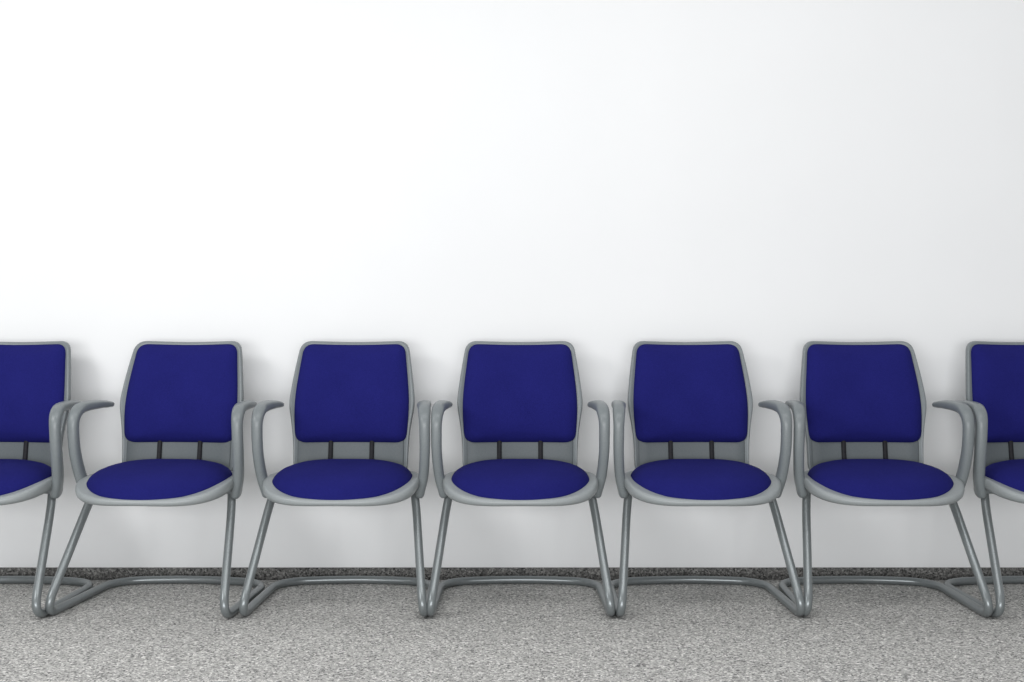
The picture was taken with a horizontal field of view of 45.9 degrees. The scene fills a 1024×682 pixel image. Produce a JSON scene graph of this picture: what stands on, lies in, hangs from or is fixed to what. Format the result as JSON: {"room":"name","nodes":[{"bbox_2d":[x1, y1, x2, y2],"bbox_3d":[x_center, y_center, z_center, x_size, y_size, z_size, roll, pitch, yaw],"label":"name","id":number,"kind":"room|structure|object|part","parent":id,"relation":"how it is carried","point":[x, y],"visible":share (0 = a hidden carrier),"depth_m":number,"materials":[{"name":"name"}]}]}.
{"room":"waiting room","nodes":[
{"label":"waiting room","id":0,"kind":"room"},
{"bbox_2d":[0,0,1023,566],"bbox_3d":[0.000,-0.585,4.696,14.000,3.000,0.120,0,0,0],"label":"wall","id":1,"kind":"structure","parent":0,"point":[770,178],"depth_m":4.64,"materials":[{"name":"paint"}]},
{"bbox_2d":[0,567,1023,579],"bbox_3d":[0.000,0.892,4.642,14.000,0.046,0.010,0,0,0],"label":"baseboard","id":2,"kind":"structure","parent":1,"relation":"attached to","point":[90,573],"depth_m":4.64,"materials":[{"name":"carpet"}]},
{"bbox_2d":[0,580,1023,681],"bbox_3d":[0.000,0.991,1.197,14.000,0.100,7.100,0,0,0],"label":"floor","id":3,"kind":"structure","parent":0,"point":[173,632],"depth_m":3.79,"materials":[{"name":"carpet"}]},
{"bbox_2d":[0,341,92,617],"bbox_3d":[-1.849,0.460,4.280,0.628,0.917,0.604,0,0,2],"label":"chair","id":4,"kind":"object","parent":3,"relation":"on","point":[36,402],"visible":0.98,"depth_m":4.39,"materials":[{"name":"blue fabric"}]},
{"bbox_3d":[-1.844,0.417,4.404,0.388,0.120,0.049,0,0,2],"label":"lumbar panel","id":5,"kind":"part","parent":4,"relation":"part of","materials":[{"name":"grey plastic"}]},
{"bbox_3d":[-1.770,0.417,4.359,0.017,0.155,0.116,0,0,2],"label":"post","id":6,"kind":"part","parent":4,"relation":"part of","materials":[{"name":"black plastic"}]},
{"bbox_2d":[0,459,51,495],"bbox_3d":[-1.853,0.478,4.198,0.480,0.109,0.398,0,0,2],"label":"seat cushion","id":7,"kind":"object","parent":4,"relation":"on","point":[18,477],"depth_m":4.13,"materials":[{"name":"blue fabric"}]},
{"bbox_2d":[0,344,65,442],"bbox_3d":[-1.842,0.191,4.448,0.418,0.358,0.142,0,0,2],"label":"cushion","id":8,"kind":"object","parent":4,"relation":"on","point":[32,376],"depth_m":4.41,"materials":[{"name":"blue fabric"}]},
{"bbox_3d":[-1.849,0.713,4.282,0.628,0.409,0.604,0,0,2],"label":"tubular frame","id":9,"kind":"part","parent":4,"relation":"part of","materials":[{"name":"silver metal"}]},
{"bbox_3d":[-1.575,0.379,4.271,0.055,0.336,0.288,0,0,-1],"label":"armrest","id":10,"kind":"part","parent":4,"relation":"part of","materials":[{"name":"grey plastic"}]},
{"bbox_2d":[45,341,264,617],"bbox_3d":[-1.219,0.460,4.280,0.628,0.917,0.604,0,0,4],"label":"chair","id":11,"kind":"object","parent":3,"relation":"on","point":[183,407],"visible":0.97,"depth_m":4.39,"materials":[{"name":"blue fabric"}]},
{"bbox_3d":[-1.492,0.379,4.303,0.055,0.336,0.288,0,0,7],"label":"armrest","id":12,"kind":"part","parent":11,"relation":"part of","materials":[{"name":"grey plastic"}]},
{"bbox_3d":[-1.219,0.713,4.282,0.628,0.409,0.604,0,0,4],"label":"tubular frame","id":13,"kind":"part","parent":11,"relation":"part of","materials":[{"name":"silver metal"}]},
{"bbox_3d":[-1.288,0.417,4.367,0.017,0.155,0.116,0,0,4],"label":"post","id":14,"kind":"part","parent":11,"relation":"part of","materials":[{"name":"black plastic"}]},
{"bbox_2d":[86,459,232,499],"bbox_3d":[-1.225,0.478,4.198,0.480,0.109,0.398,0,0,4],"label":"seat cushion","id":15,"kind":"object","parent":11,"relation":"on","point":[131,479],"depth_m":4.07,"materials":[{"name":"blue fabric"}]},
{"bbox_3d":[-1.210,0.417,4.404,0.388,0.120,0.049,0,0,4],"label":"lumbar panel","id":16,"kind":"part","parent":11,"relation":"part of","materials":[{"name":"grey plastic"}]},
{"bbox_2d":[124,344,237,442],"bbox_3d":[-1.206,0.191,4.447,0.418,0.358,0.142,0,0,4],"label":"cushion","id":17,"kind":"object","parent":11,"relation":"on","point":[174,393],"depth_m":4.41,"materials":[{"name":"blue fabric"}]},
{"bbox_3d":[-1.138,0.417,4.356,0.017,0.155,0.116,0,0,4],"label":"post","id":18,"kind":"part","parent":11,"relation":"part of","materials":[{"name":"black plastic"}]},
{"bbox_3d":[-0.945,0.379,4.263,0.055,0.336,0.288,0,0,1],"label":"armrest","id":19,"kind":"part","parent":11,"relation":"part of","materials":[{"name":"grey plastic"}]},
{"bbox_2d":[239,341,430,616],"bbox_3d":[-0.587,0.460,4.280,0.628,0.917,0.604,0,0,1],"label":"chair","id":20,"kind":"object","parent":3,"relation":"on","point":[351,404],"visible":0.98,"depth_m":4.39,"materials":[{"name":"blue fabric"}]},
{"bbox_3d":[-0.861,0.379,4.287,0.055,0.336,0.288,0,0,4],"label":"armrest","id":21,"kind":"part","parent":20,"relation":"part of","materials":[{"name":"grey plastic"}]},
{"bbox_3d":[-0.661,0.417,4.363,0.017,0.155,0.116,0,0,1],"label":"post","id":22,"kind":"part","parent":20,"relation":"part of","materials":[{"name":"black plastic"}]},
{"bbox_3d":[-0.587,0.713,4.282,0.628,0.409,0.604,0,0,1],"label":"tubular frame","id":23,"kind":"part","parent":20,"relation":"part of","materials":[{"name":"silver metal"}]},
{"bbox_2d":[272,459,411,499],"bbox_3d":[-0.588,0.478,4.198,0.480,0.109,0.398,0,0,1],"label":"seat cushion","id":24,"kind":"object","parent":20,"relation":"on","point":[306,479],"depth_m":4.07,"materials":[{"name":"blue fabric"}]},
{"bbox_3d":[-0.585,0.417,4.404,0.388,0.120,0.049,0,0,1],"label":"lumbar panel","id":25,"kind":"part","parent":20,"relation":"part of","materials":[{"name":"grey plastic"}]},
{"bbox_2d":[294,344,408,442],"bbox_3d":[-0.585,0.191,4.448,0.418,0.358,0.142,0,0,1],"label":"cushion","id":26,"kind":"object","parent":20,"relation":"on","point":[344,393],"depth_m":4.41,"materials":[{"name":"blue fabric"}]},
{"bbox_3d":[-0.511,0.417,4.361,0.017,0.155,0.116,0,0,1],"label":"post","id":27,"kind":"part","parent":20,"relation":"part of","materials":[{"name":"black plastic"}]},
{"bbox_3d":[-0.313,0.379,4.279,0.055,0.336,0.288,0,0,-2],"label":"armrest","id":28,"kind":"part","parent":20,"relation":"part of","materials":[{"name":"grey plastic"}]},
{"bbox_2d":[427,341,614,616],"bbox_3d":[0.029,0.460,4.280,0.628,0.917,0.604,0,0,0],"label":"chair","id":29,"kind":"object","parent":3,"relation":"on","point":[519,404],"visible":1,"depth_m":4.39,"materials":[{"name":"blue fabric"}]},
{"bbox_3d":[-0.245,0.379,4.283,0.055,0.336,0.288,0,0,3],"label":"armrest","id":30,"kind":"part","parent":29,"relation":"part of","materials":[{"name":"grey plastic"}]},
{"bbox_3d":[-0.046,0.417,4.362,0.017,0.155,0.116,0,0,0],"label":"post","id":31,"kind":"part","parent":29,"relation":"part of","materials":[{"name":"black plastic"}]},
{"bbox_2d":[451,459,588,499],"bbox_3d":[0.029,0.478,4.198,0.480,0.109,0.398,0,0,0],"label":"seat cushion","id":32,"kind":"object","parent":29,"relation":"on","point":[477,479],"depth_m":4.07,"materials":[{"name":"blue fabric"}]},
{"bbox_3d":[0.029,0.417,4.404,0.388,0.120,0.049,0,0,0],"label":"lumbar panel","id":33,"kind":"part","parent":29,"relation":"part of","materials":[{"name":"grey plastic"}]},
{"bbox_2d":[463,344,576,442],"bbox_3d":[0.029,0.191,4.448,0.418,0.358,0.142,0,0,0],"label":"cushion","id":34,"kind":"object","parent":29,"relation":"on","point":[513,393],"depth_m":4.41,"materials":[{"name":"blue fabric"}]},
{"bbox_3d":[0.029,0.713,4.282,0.628,0.409,0.604,0,0,0],"label":"tubular frame","id":35,"kind":"part","parent":29,"relation":"part of","materials":[{"name":"silver metal"}]},
{"bbox_3d":[0.104,0.417,4.362,0.017,0.155,0.116,0,0,0],"label":"post","id":36,"kind":"part","parent":29,"relation":"part of","materials":[{"name":"black plastic"}]},
{"bbox_3d":[0.303,0.379,4.283,0.055,0.336,0.288,0,0,-3],"label":"armrest","id":37,"kind":"part","parent":29,"relation":"part of","materials":[{"name":"grey plastic"}]},
{"bbox_2d":[611,341,804,616],"bbox_3d":[0.654,0.460,4.280,0.628,0.917,0.604,0,0,-1],"label":"chair","id":38,"kind":"object","parent":3,"relation":"on","point":[690,404],"visible":0.99,"depth_m":4.39,"materials":[{"name":"blue fabric"}]},
{"bbox_3d":[0.380,0.379,4.279,0.055,0.336,0.288,0,0,2],"label":"armrest","id":39,"kind":"part","parent":38,"relation":"part of","materials":[{"name":"grey plastic"}]},
{"bbox_3d":[0.578,0.417,4.361,0.017,0.155,0.116,0,0,-1],"label":"post","id":40,"kind":"part","parent":38,"relation":"part of","materials":[{"name":"black plastic"}]},
{"bbox_2d":[633,344,747,442],"bbox_3d":[0.652,0.191,4.448,0.418,0.358,0.142,0,0,-1],"label":"cushion","id":41,"kind":"object","parent":38,"relation":"on","point":[683,393],"depth_m":4.41,"materials":[{"name":"blue fabric"}]},
{"bbox_3d":[0.652,0.417,4.404,0.388,0.120,0.049,0,0,-1],"label":"lumbar panel","id":42,"kind":"part","parent":38,"relation":"part of","materials":[{"name":"grey plastic"}]},
{"bbox_2d":[631,459,770,499],"bbox_3d":[0.655,0.478,4.198,0.480,0.109,0.398,0,0,-1],"label":"seat cushion","id":43,"kind":"object","parent":38,"relation":"on","point":[651,479],"depth_m":4.07,"materials":[{"name":"blue fabric"}]},
{"bbox_3d":[0.654,0.713,4.282,0.628,0.409,0.604,0,0,-1],"label":"tubular frame","id":44,"kind":"part","parent":38,"relation":"part of","materials":[{"name":"silver metal"}]},
{"bbox_3d":[0.728,0.417,4.363,0.017,0.155,0.116,0,0,-1],"label":"post","id":45,"kind":"part","parent":38,"relation":"part of","materials":[{"name":"black plastic"}]},
{"bbox_3d":[0.928,0.379,4.287,0.055,0.336,0.288,0,0,-4],"label":"armrest","id":46,"kind":"part","parent":38,"relation":"part of","materials":[{"name":"grey plastic"}]},
{"bbox_2d":[778,341,992,616],"bbox_3d":[1.280,0.460,4.280,0.628,0.917,0.604,0,0,1],"label":"chair","id":47,"kind":"object","parent":3,"relation":"on","point":[860,412],"visible":0.98,"depth_m":4.39,"materials":[{"name":"blue fabric"}]},
{"bbox_3d":[1.006,0.379,4.289,0.055,0.336,0.288,0,0,4],"label":"armrest","id":48,"kind":"part","parent":47,"relation":"part of","materials":[{"name":"grey plastic"}]},
{"bbox_3d":[1.207,0.417,4.364,0.017,0.155,0.116,0,0,1],"label":"post","id":49,"kind":"part","parent":47,"relation":"part of","materials":[{"name":"black plastic"}]},
{"bbox_2d":[806,344,921,442],"bbox_3d":[1.284,0.191,4.448,0.418,0.358,0.142,0,0,1],"label":"cushion","id":50,"kind":"object","parent":47,"relation":"on","point":[856,393],"depth_m":4.41,"materials":[{"name":"blue fabric"}]},
{"bbox_3d":[1.283,0.417,4.404,0.388,0.120,0.049,0,0,1],"label":"lumbar panel","id":51,"kind":"part","parent":47,"relation":"part of","materials":[{"name":"grey plastic"}]},
{"bbox_2d":[807,459,953,499],"bbox_3d":[1.279,0.478,4.198,0.480,0.109,0.398,0,0,1],"label":"seat cushion","id":52,"kind":"object","parent":47,"relation":"on","point":[828,479],"depth_m":4.08,"materials":[{"name":"blue fabric"}]},
{"bbox_3d":[1.357,0.417,4.361,0.017,0.155,0.116,0,0,1],"label":"post","id":53,"kind":"part","parent":47,"relation":"part of","materials":[{"name":"black plastic"}]},
{"bbox_3d":[1.280,0.713,4.282,0.628,0.409,0.604,0,0,1],"label":"tubular frame","id":54,"kind":"part","parent":47,"relation":"part of","materials":[{"name":"silver metal"}]},
{"bbox_3d":[1.555,0.379,4.277,0.055,0.336,0.288,0,0,-2],"label":"armrest","id":55,"kind":"part","parent":47,"relation":"part of","materials":[{"name":"grey plastic"}]},
{"bbox_2d":[944,341,1023,616],"bbox_3d":[1.895,0.460,4.280,0.628,0.917,0.604,0,0,-2],"label":"chair","id":56,"kind":"object","parent":3,"relation":"on","point":[994,371],"visible":0.95,"depth_m":4.39,"materials":[{"name":"blue fabric"}]},
{"bbox_3d":[1.621,0.379,4.273,0.055,0.336,0.288,0,0,1],"label":"armrest","id":57,"kind":"part","parent":56,"relation":"part of","materials":[{"name":"grey plastic"}]},
{"bbox_3d":[1.895,0.713,4.282,0.628,0.409,0.604,0,0,-2],"label":"tubular frame","id":58,"kind":"part","parent":56,"relation":"part of","materials":[{"name":"silver metal"}]},
{"bbox_2d":[971,344,1023,442],"bbox_3d":[1.889,0.191,4.448,0.418,0.358,0.142,0,0,-2],"label":"cushion","id":59,"kind":"object","parent":56,"relation":"on","point":[997,370],"depth_m":4.41,"materials":[{"name":"blue fabric"}]},
{"bbox_2d":[985,459,1023,491],"bbox_3d":[1.897,0.478,4.198,0.480,0.109,0.398,0,0,-2],"label":"seat cushion","id":60,"kind":"object","parent":56,"relation":"on","point":[1007,475],"depth_m":4.15,"materials":[{"name":"blue fabric"}]},
{"bbox_3d":[1.890,0.417,4.404,0.388,0.120,0.049,0,0,-2],"label":"lumbar panel","id":61,"kind":"part","parent":56,"relation":"part of","materials":[{"name":"grey plastic"}]},
{"bbox_3d":[1.817,0.417,4.360,0.017,0.155,0.116,0,0,-2],"label":"post","id":62,"kind":"part","parent":56,"relation":"part of","materials":[{"name":"black plastic"}]}
]}

